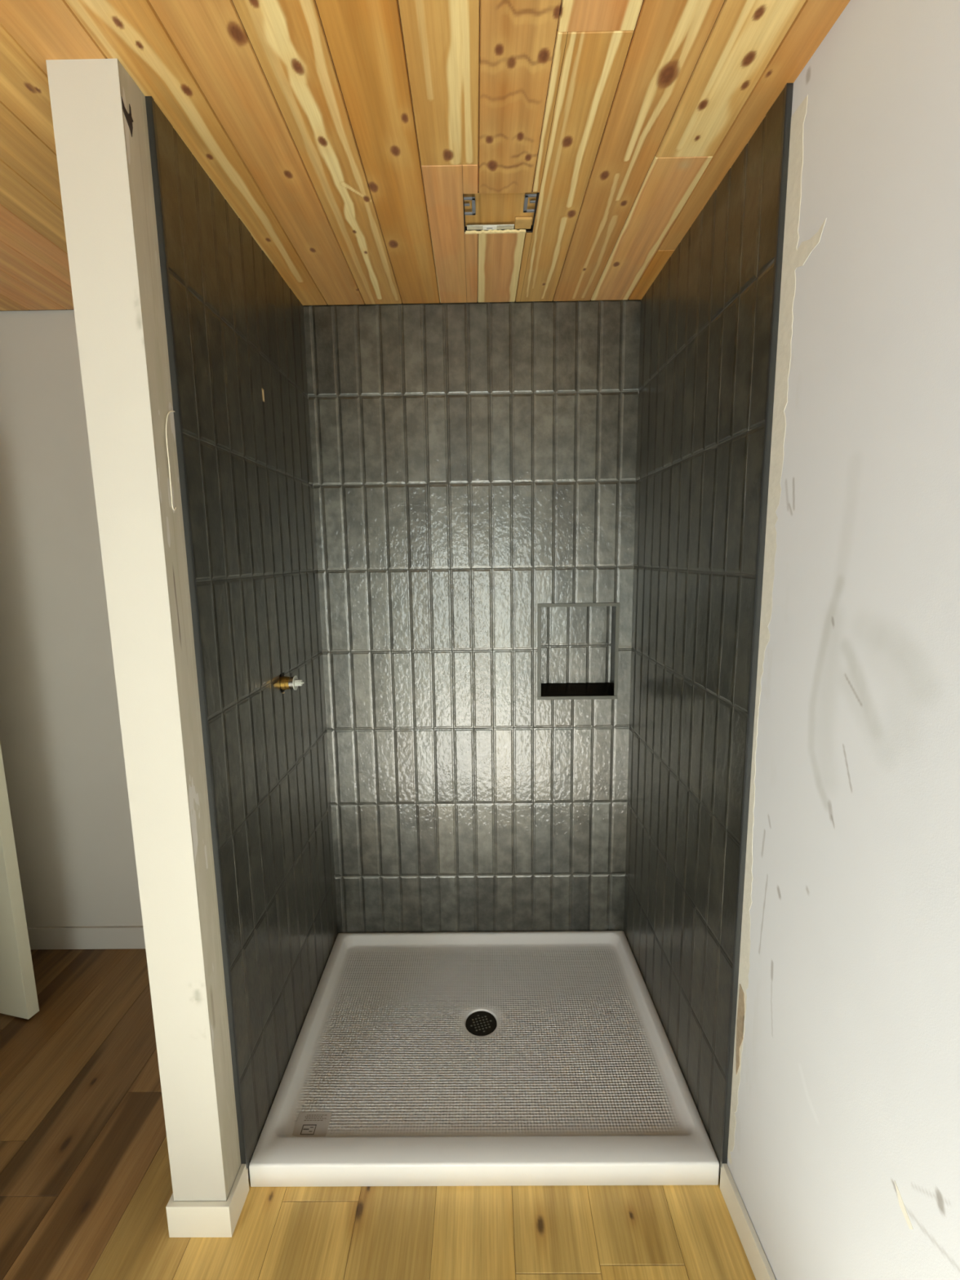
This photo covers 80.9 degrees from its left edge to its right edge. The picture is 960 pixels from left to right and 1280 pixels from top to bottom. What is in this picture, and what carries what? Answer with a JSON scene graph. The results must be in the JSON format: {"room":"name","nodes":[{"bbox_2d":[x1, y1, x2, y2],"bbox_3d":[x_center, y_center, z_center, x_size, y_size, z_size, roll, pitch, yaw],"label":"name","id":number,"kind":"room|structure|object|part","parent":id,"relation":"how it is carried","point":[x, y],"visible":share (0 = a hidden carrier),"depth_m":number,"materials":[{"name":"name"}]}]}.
{"room":"building under construction","nodes":[
{"label":"building under construction","id":0,"kind":"room"},
{"bbox_2d":[45,58,337,1201],"bbox_3d":[-0.680,0.129,1.686,0.140,2.498,1.014,-1,9,0],"label":"wall","id":1,"kind":"structure","parent":0,"point":[213,599],"depth_m":1.29,"materials":[{"name":"paint"}]},
{"bbox_2d":[165,410,176,510],"bbox_3d":[-0.631,-0.370,1.158,0.006,0.204,0.051,-1,9,-4],"label":"cord","id":2,"kind":"object","parent":1,"relation":"attached to","point":[171,411],"visible":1,"depth_m":1.14,"materials":[{"name":"beige plastic"}]},
{"bbox_3d":[-0.620,0.157,1.265,0.012,2.428,0.007,-1,9,0],"label":"tile edge trim","id":3,"kind":"part","parent":1,"relation":"part of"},
{"bbox_2d":[165,1164,248,1237],"bbox_3d":[-0.671,1.323,1.847,0.152,0.088,1.002,-1,9,0],"label":"baseboard","id":4,"kind":"structure","parent":1,"relation":"attached to","point":[184,1219],"depth_m":1.35,"materials":[{"name":"paint"}]},
{"bbox_2d":[262,388,264,401],"bbox_3d":[-0.628,-0.704,1.620,0.011,0.036,0.016,-1,9,0],"label":"cutout","id":5,"kind":"object","parent":1,"relation":"attached to","point":[263,391],"visible":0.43,"depth_m":1.62},
{"bbox_2d":[279,675,303,693],"bbox_3d":[-0.583,0.138,1.744,0.076,0.054,0.045,-1,9,0],"label":"shower valve","id":6,"kind":"object","parent":1,"relation":"attached to","point":[286,682],"visible":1,"depth_m":1.73,"materials":[{"name":"gold metal"}]},
{"bbox_3d":[-0.561,0.133,1.743,0.020,0.020,0.020,-1,9,0],"label":"cartridge stem","id":7,"kind":"part","parent":6,"relation":"part of","materials":[{"name":"grey plastic"}]},
{"bbox_2d":[0,300,640,933],"bbox_3d":[-1.103,0.025,2.244,3.910,2.548,0.142,-1,9,0],"label":"wall","id":8,"kind":"structure","parent":0,"point":[473,464],"depth_m":2.15,"materials":[{"name":"tile"}]},
{"bbox_2d":[0,743,39,1019],"bbox_3d":[-1.992,0.342,1.931,0.760,2.022,0.169,2,9,19],"label":"door","id":9,"kind":"structure","parent":8,"relation":"in","point":[18,992],"depth_m":1.97,"materials":[{"name":"paint"}]},
{"bbox_2d":[26,925,145,949],"bbox_3d":[-1.837,1.255,2.370,2.210,0.098,0.012,-1,9,0],"label":"baseboard","id":10,"kind":"structure","parent":8,"relation":"attached to","point":[117,937],"depth_m":2.36,"materials":[{"name":"paint"}]},
{"bbox_2d":[537,602,619,699],"bbox_3d":[0.377,0.038,2.217,0.310,0.375,0.110,-1,9,0],"label":"shower niche","id":11,"kind":"object","parent":8,"relation":"attached to","point":[578,649],"visible":0.98,"depth_m":2.26,"materials":[{"name":"tile"}]},
{"bbox_2d":[541,682,613,696],"bbox_3d":[0.379,0.201,2.244,0.298,0.042,0.101,-1,9,0],"label":"shelf","id":12,"kind":"object","parent":11,"relation":"attached to","point":[548,689],"depth_m":2.24,"materials":[{"name":"black metal"}]},
{"bbox_2d":[0,948,755,1279],"bbox_3d":[-1.103,1.686,-0.068,3.910,0.052,4.970,-1,9,0],"label":"floor","id":13,"kind":"structure","parent":0,"point":[86,1184],"depth_m":1.42,"materials":[{"name":"brown wood"}]},
{"bbox_2d":[248,930,719,1186],"bbox_3d":[0.012,1.315,1.902,1.213,0.069,0.907,-1,9,0],"label":"shower pan","id":14,"kind":"object","parent":13,"relation":"on","point":[477,1058],"visible":1,"depth_m":1.74,"materials":[{"name":"white plastic"}]},
{"bbox_2d":[292,1111,332,1137],"bbox_3d":[-0.472,1.363,1.586,0.094,0.001,0.070,-1,9,0],"label":"product label","id":15,"kind":"object","parent":14,"relation":"on","point":[308,1123],"visible":1,"depth_m":1.58,"materials":[{"name":"white paper"}]},
{"bbox_2d":[303,1114,327,1120],"bbox_3d":[-0.468,1.361,1.604,0.062,0.001,0.018,-1,9,0],"label":"print","id":16,"kind":"object","parent":15,"relation":"on","point":[306,1117],"depth_m":1.60},
{"bbox_2d":[0,0,850,311],"bbox_3d":[-1.186,-0.830,-0.392,3.810,0.030,5.080,-1,9,0],"label":"ceiling","id":17,"kind":"structure","parent":0,"point":[348,138],"depth_m":1.15,"materials":[{"name":"brown wood"}]},
{"bbox_2d":[462,191,538,234],"bbox_3d":[0.052,-1.120,1.469,0.188,0.019,0.177,-1,9,0],"label":"cutout","id":18,"kind":"object","parent":17,"relation":"attached to","point":[513,212],"visible":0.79,"depth_m":1.49,"materials":[{"name":"brown wood"}]},
{"bbox_2d":[623,0,959,1279],"bbox_3d":[0.697,0.403,-0.253,0.134,2.498,4.917,-1,9,-1],"label":"wall","id":19,"kind":"structure","parent":0,"point":[792,917],"depth_m":1.02,"materials":[{"name":"paint"}]},
{"bbox_2d":[720,1161,776,1279],"bbox_3d":[0.661,1.664,-0.519,0.012,0.083,3.970,-1,9,-1],"label":"baseboard","id":20,"kind":"structure","parent":19,"relation":"attached to","point":[761,1268],"depth_m":1.32,"materials":[{"name":"paint"}]},
{"bbox_3d":[0.605,0.142,1.254,0.012,2.428,0.007,-1,9,0],"label":"tile edge trim","id":21,"kind":"part","parent":19,"relation":"part of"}
]}

